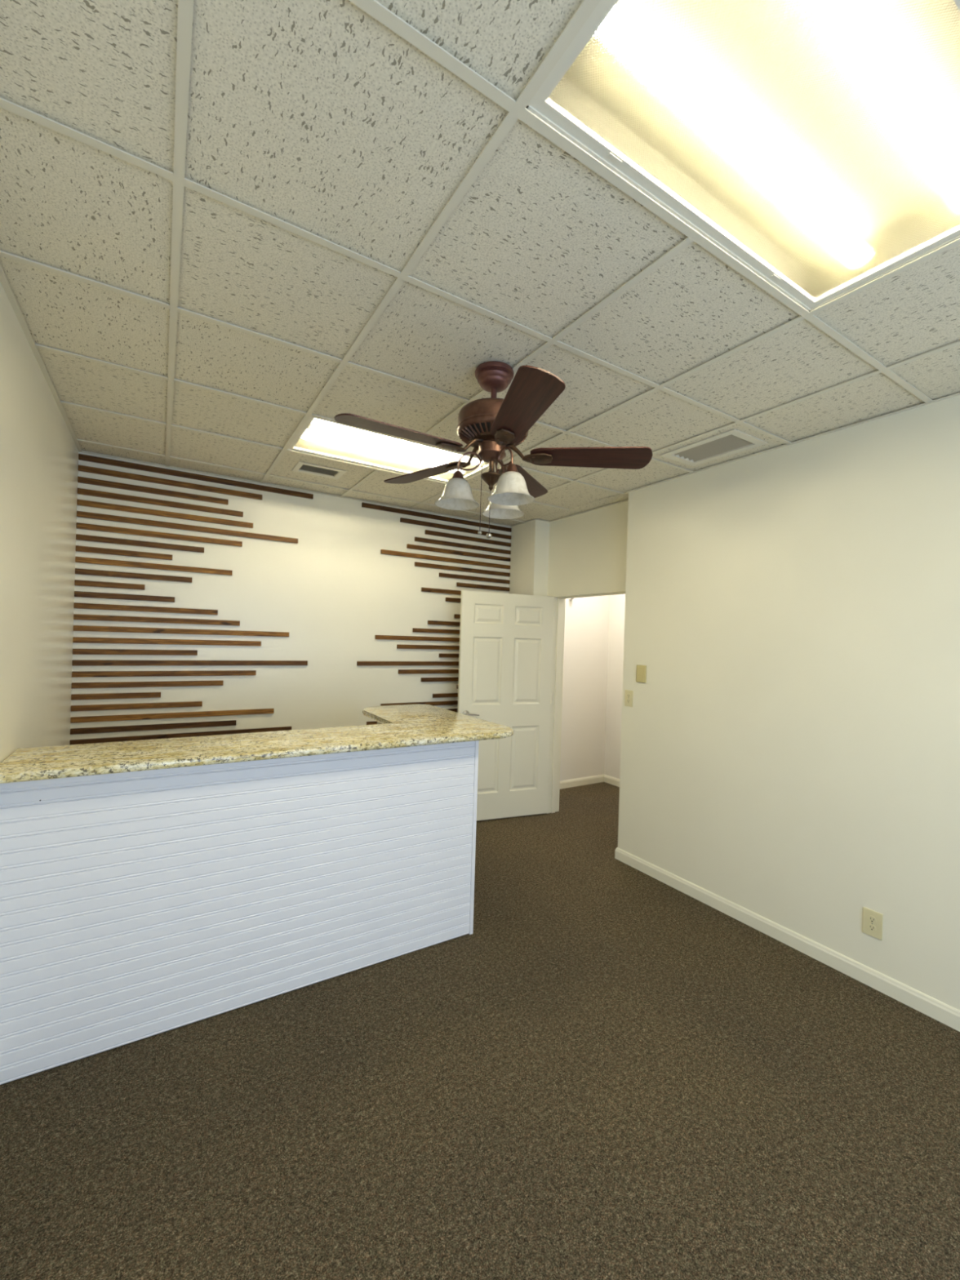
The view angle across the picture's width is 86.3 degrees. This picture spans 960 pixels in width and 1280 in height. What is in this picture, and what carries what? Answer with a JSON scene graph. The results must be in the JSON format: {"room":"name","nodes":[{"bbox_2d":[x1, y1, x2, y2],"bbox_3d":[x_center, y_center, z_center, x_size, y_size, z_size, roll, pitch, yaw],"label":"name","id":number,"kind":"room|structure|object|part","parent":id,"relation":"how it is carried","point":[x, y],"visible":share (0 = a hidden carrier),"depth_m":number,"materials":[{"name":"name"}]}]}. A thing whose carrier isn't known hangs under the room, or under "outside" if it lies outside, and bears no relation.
{"room":"office reception area","nodes":[
{"label":"office reception area","id":0,"kind":"room"},
{"bbox_2d":[0,281,79,763],"bbox_3d":[-1.164,0.129,0.839,0.120,2.881,5.990,2,0,-32],"label":"wall","id":1,"kind":"structure","parent":0,"point":[39,453],"depth_m":2.21,"materials":[{"name":"paint"}]},
{"bbox_2d":[69,450,511,745],"bbox_3d":[-1.133,0.128,4.306,3.600,2.881,0.138,2,0,-32],"label":"wall","id":2,"kind":"structure","parent":0,"point":[205,604],"depth_m":3.87,"materials":[{"name":"paint"}]},
{"bbox_2d":[0,0,959,526],"bbox_3d":[0.511,-1.209,1.857,3.730,0.176,5.750,2,0,-32],"label":"ceiling","id":3,"kind":"structure","parent":0,"point":[226,226],"depth_m":1.58,"materials":[{"name":"white tile"}]},
{"bbox_2d":[291,461,346,479],"bbox_3d":[-1.119,-1.190,3.563,0.320,0.032,0.220,2,0,-32],"label":"ceiling vent","id":4,"kind":"object","parent":3,"relation":"in","point":[300,467],"visible":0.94,"depth_m":3.57,"materials":[{"name":"white metal"}]},
{"bbox_2d":[287,416,498,483],"bbox_3d":[-0.530,-1.217,3.231,1.195,0.118,0.586,2,0,-32],"label":"ceiling light","id":5,"kind":"object","parent":3,"relation":"attached to","point":[317,437],"visible":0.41,"depth_m":3.17,"materials":[{"name":"white plastic"}]},
{"bbox_2d":[334,360,652,538],"bbox_3d":[0.005,-0.780,2.137,1.230,0.715,1.281,2,0,-32],"label":"ceiling fan","id":6,"kind":"object","parent":3,"relation":"hanging from","point":[492,425],"visible":1,"depth_m":2.08,"materials":[{"name":"brown wood"}]},
{"bbox_3d":[-0.301,-0.791,1.953,0.497,0.006,0.157,2,10,-31],"label":"blade","id":7,"kind":"part","parent":6,"relation":"part of","materials":[{"name":"brown wood"}]},
{"bbox_3d":[-0.258,-0.790,2.432,0.497,0.006,0.157,2,11,41],"label":"blade","id":8,"kind":"part","parent":6,"relation":"part of","materials":[{"name":"brown wood"}]},
{"bbox_3d":[-0.094,-0.621,2.151,0.190,0.104,0.190,2,0,-32],"label":"lamp shade","id":9,"kind":"part","parent":6,"relation":"part of","materials":[{"name":"white glass"}]},
{"bbox_3d":[-0.079,-0.804,2.081,0.202,0.081,0.072,2,10,-31],"label":"blade arm","id":10,"kind":"part","parent":6,"relation":"part of","materials":[{"name":"brown metal"}]},
{"bbox_3d":[-0.068,-0.804,2.261,0.202,0.081,0.072,2,11,41],"label":"blade arm","id":11,"kind":"part","parent":6,"relation":"part of","materials":[{"name":"brown metal"}]},
{"bbox_3d":[-0.041,-0.745,2.155,0.109,0.096,0.009,2,0,-5],"label":"lamp arm","id":12,"kind":"part","parent":6,"relation":"part of","materials":[{"name":"brown metal"}]},
{"bbox_3d":[0.004,-0.611,2.131,0.004,0.310,0.003,2,0,-32],"label":"pull chain","id":13,"kind":"part","parent":6,"relation":"part of","materials":[{"name":"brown metal"}]},
{"bbox_3d":[0.042,-0.605,2.126,0.004,0.320,0.003,2,0,-32],"label":"pull chain","id":14,"kind":"part","parent":6,"relation":"part of","materials":[{"name":"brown metal"}]},
{"bbox_3d":[0.048,-0.696,2.163,0.090,0.130,0.090,2,0,-32],"label":"light kit stem","id":15,"kind":"part","parent":6,"relation":"part of","materials":[{"name":"brown metal"}]},
{"bbox_2d":[457,416,528,449],"bbox_3d":[0.053,-0.855,2.163,0.298,0.056,0.298,2,0,-32],"label":"motor housing","id":16,"kind":"object","parent":6,"relation":"attached to","point":[476,429],"depth_m":2.09,"materials":[{"name":"brown metal"}]},
{"bbox_3d":[0.087,-0.742,2.245,0.009,0.096,0.109,2,0,25],"label":"lamp arm","id":17,"kind":"part","parent":6,"relation":"part of","materials":[{"name":"brown metal"}]},
{"bbox_3d":[0.104,-0.615,2.290,0.190,0.104,0.190,2,0,-32],"label":"lamp shade","id":18,"kind":"part","parent":6,"relation":"part of","materials":[{"name":"white glass"}]},
{"bbox_3d":[0.106,-0.799,2.307,0.072,0.081,0.202,-11,-5,22],"label":"blade arm","id":19,"kind":"part","parent":6,"relation":"part of","materials":[{"name":"brown metal"}]},
{"bbox_3d":[0.090,-0.807,2.015,0.072,0.081,0.202,17,-5,-12],"label":"blade arm","id":20,"kind":"part","parent":6,"relation":"part of","materials":[{"name":"brown metal"}]},
{"bbox_3d":[0.101,-0.741,2.089,0.009,0.096,0.109,2,0,-35],"label":"lamp arm","id":21,"kind":"part","parent":6,"relation":"part of","materials":[{"name":"brown metal"}]},
{"bbox_3d":[0.125,-0.614,2.049,0.190,0.104,0.190,2,0,-32],"label":"lamp shade","id":22,"kind":"part","parent":6,"relation":"part of","materials":[{"name":"white glass"}]},
{"bbox_3d":[0.207,-0.776,2.541,0.157,0.006,0.497,-11,-5,22],"label":"blade","id":23,"kind":"part","parent":6,"relation":"part of","materials":[{"name":"brown wood"}]},
{"bbox_3d":[0.142,-0.793,1.764,0.157,0.006,0.497,17,-5,-12],"label":"blade","id":24,"kind":"part","parent":6,"relation":"part of","materials":[{"name":"brown wood"}]},
{"bbox_3d":[0.205,-0.789,2.154,0.202,0.081,0.072,3,-13,5],"label":"blade arm","id":25,"kind":"part","parent":6,"relation":"part of","materials":[{"name":"brown metal"}]},
{"bbox_3d":[0.458,-0.758,2.127,0.497,0.006,0.156,3,-13,5],"label":"blade","id":26,"kind":"part","parent":6,"relation":"part of","materials":[{"name":"brown wood"}]},
{"bbox_2d":[660,428,767,466],"bbox_3d":[1.339,-1.115,2.958,0.315,0.032,0.470,2,0,-32],"label":"ceiling vent","id":27,"kind":"object","parent":3,"relation":"in","point":[734,441],"visible":0.93,"depth_m":2.94,"materials":[{"name":"white metal"}]},
{"bbox_2d":[525,0,959,311],"bbox_3d":[0.760,-1.177,1.161,1.195,0.118,0.586,2,0,-32],"label":"ceiling light","id":28,"kind":"object","parent":3,"relation":"attached to","point":[815,144],"visible":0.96,"depth_m":1.11,"materials":[{"name":"white plastic"}]},
{"bbox_2d":[0,782,959,1279],"bbox_3d":[0.901,1.672,2.197,5.100,0.080,6.020,2,0,-32],"label":"floor","id":29,"kind":"structure","parent":0,"point":[616,1074],"depth_m":1.72,"materials":[{"name":"carpet"}]},
{"bbox_2d":[0,721,479,1084],"bbox_3d":[-1.085,1.031,2.646,1.969,1.080,0.876,2,0,-32],"label":"reception counter","id":30,"kind":"object","parent":29,"relation":"on","point":[135,906],"depth_m":2.12,"materials":[{"name":"cool white paint"},{"name":"speckled beige granite"}]},
{"bbox_2d":[0,704,513,783],"bbox_3d":[-1.004,0.473,2.732,2.168,0.032,1.197,2,0,-32],"label":"countertop","id":31,"kind":"structure","parent":30,"relation":"on","point":[403,725],"depth_m":2.23,"materials":[{"name":"stone"}]},
{"bbox_3d":[-0.035,1.063,2.795,0.021,1.080,0.016,2,0,-32],"label":"corner trim","id":32,"kind":"part","parent":30,"relation":"part of","materials":[{"name":"white paint"}]},
{"bbox_2d":[508,518,549,595],"bbox_3d":[0.505,0.178,5.032,0.310,2.881,0.400,2,0,-32],"label":"wall pier","id":33,"kind":"object","parent":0,"point":[530,540],"depth_m":4.86,"materials":[{"name":"beige paint"}]},
{"bbox_2d":[560,595,609,781],"bbox_3d":[1.006,0.193,5.721,1.270,2.881,0.100,2,0,-32],"label":"wall","id":34,"kind":"structure","parent":0,"point":[587,618],"depth_m":5.78,"materials":[{"name":"paint"}]},
{"bbox_2d":[560,774,619,789],"bbox_3d":[1.653,1.613,4.520,1.170,0.083,2.670,2,0,-32],"label":"baseboard","id":35,"kind":"structure","parent":34,"relation":"attached to","point":[601,778],"depth_m":5.79,"materials":[{"name":"beige paint"}]},
{"bbox_2d":[547,501,628,596],"bbox_3d":[0.979,0.193,4.432,0.140,2.881,1.120,2,0,-32],"label":"wall","id":36,"kind":"structure","parent":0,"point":[588,551],"depth_m":4.40,"materials":[{"name":"beige paint"}]},
{"bbox_2d":[604,594,625,779],"bbox_3d":[2.234,0.231,4.856,0.100,2.881,2.670,2,0,-32],"label":"wall","id":37,"kind":"structure","parent":0,"point":[616,602],"depth_m":5.86,"materials":[{"name":"paint"}]},
{"bbox_2d":[617,393,959,1010],"bbox_3d":[2.353,0.236,2.066,0.310,2.881,4.350,2,0,-32],"label":"wall","id":38,"kind":"structure","parent":0,"point":[790,745],"depth_m":2.71,"materials":[{"name":"beige paint"}]},
{"bbox_2d":[547,588,625,813],"bbox_3d":[0.954,0.610,4.451,0.144,2.045,0.925,2,0,-32],"label":"door frame","id":39,"kind":"structure","parent":38,"relation":"attached to","point":[559,602],"depth_m":4.81,"materials":[{"name":"beige paint"}]},
{"bbox_2d":[457,590,555,820],"bbox_3d":[0.237,0.591,4.617,0.917,2.015,0.151,2,0,-22],"label":"door","id":40,"kind":"structure","parent":39,"relation":"attached to","point":[505,654],"depth_m":4.61,"materials":[{"name":"beige paint"}]},
{"bbox_3d":[-0.116,0.643,4.434,0.060,0.060,0.045,2,0,-22],"label":"handle","id":41,"kind":"part","parent":40,"relation":"part of","materials":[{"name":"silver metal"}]},
{"bbox_3d":[-0.060,0.646,4.433,0.120,0.026,0.028,2,0,-22],"label":"lever","id":42,"kind":"part","parent":40,"relation":"part of","materials":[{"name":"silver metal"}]},
{"bbox_3d":[0.057,0.273,4.542,0.280,0.600,0.035,2,0,-22],"label":"panel","id":43,"kind":"part","parent":40,"relation":"part of","materials":[{"name":"beige paint"}]},
{"bbox_3d":[0.033,1.065,4.542,0.280,0.585,0.035,2,0,-22],"label":"panel","id":44,"kind":"part","parent":40,"relation":"part of","materials":[{"name":"beige paint"}]},
{"bbox_3d":[0.073,-0.229,4.541,0.280,0.175,0.035,2,0,-22],"label":"panel","id":45,"kind":"part","parent":40,"relation":"part of","materials":[{"name":"beige paint"}]},
{"bbox_3d":[0.400,1.076,4.688,0.280,0.585,0.035,2,0,-22],"label":"panel","id":46,"kind":"part","parent":40,"relation":"part of","materials":[{"name":"beige paint"}]},
{"bbox_3d":[0.424,0.284,4.687,0.280,0.600,0.035,2,0,-22],"label":"panel","id":47,"kind":"part","parent":40,"relation":"part of","materials":[{"name":"beige paint"}]},
{"bbox_3d":[0.440,-0.218,4.687,0.280,0.175,0.035,2,0,-22],"label":"panel","id":48,"kind":"part","parent":40,"relation":"part of","materials":[{"name":"beige paint"}]},
{"bbox_2d":[624,689,633,706],"bbox_3d":[1.096,0.430,3.771,0.009,0.120,0.074,2,0,-32],"label":"light switch","id":49,"kind":"object","parent":38,"relation":"attached to","point":[628,694],"visible":1,"depth_m":3.77,"materials":[{"name":"beige plastic"}]},
{"bbox_2d":[635,665,646,683],"bbox_3d":[1.157,0.243,3.675,0.016,0.124,0.082,2,0,-32],"label":"wall plate","id":50,"kind":"object","parent":38,"relation":"attached to","point":[641,673],"visible":1,"depth_m":3.67,"materials":[{"name":"beige plastic"}]},
{"bbox_3d":[1.152,0.243,3.672,0.002,0.104,0.060,2,0,-32],"label":"panel","id":51,"kind":"part","parent":50,"relation":"part of","materials":[{"name":"beige plastic"}]},
{"bbox_2d":[614,847,959,1031],"bbox_3d":[2.210,1.631,2.083,0.183,0.083,4.243,2,0,-32],"label":"baseboard","id":52,"kind":"structure","parent":38,"relation":"attached to","point":[932,1007],"depth_m":2.68,"materials":[{"name":"beige paint"}]},
{"bbox_2d":[862,906,883,940],"bbox_3d":[1.885,1.362,2.460,0.009,0.124,0.082,2,0,-32],"label":"wall outlet","id":53,"kind":"object","parent":38,"relation":"attached to","point":[873,921],"visible":1,"depth_m":2.46,"materials":[{"name":"beige plastic"}]},
{"bbox_2d":[867,924,875,931],"bbox_3d":[1.883,1.382,2.459,0.002,0.033,0.033,2,0,-32],"label":"receptacle","id":54,"kind":"object","parent":53,"relation":"attached to","point":[871,927],"depth_m":2.46,"materials":[{"name":"grey plastic"}]},
{"bbox_2d":[868,915,876,923],"bbox_3d":[1.884,1.343,2.459,0.002,0.033,0.033,2,0,-32],"label":"receptacle","id":55,"kind":"object","parent":53,"relation":"attached to","point":[872,919],"depth_m":2.46,"materials":[{"name":"grey plastic"}]}
]}

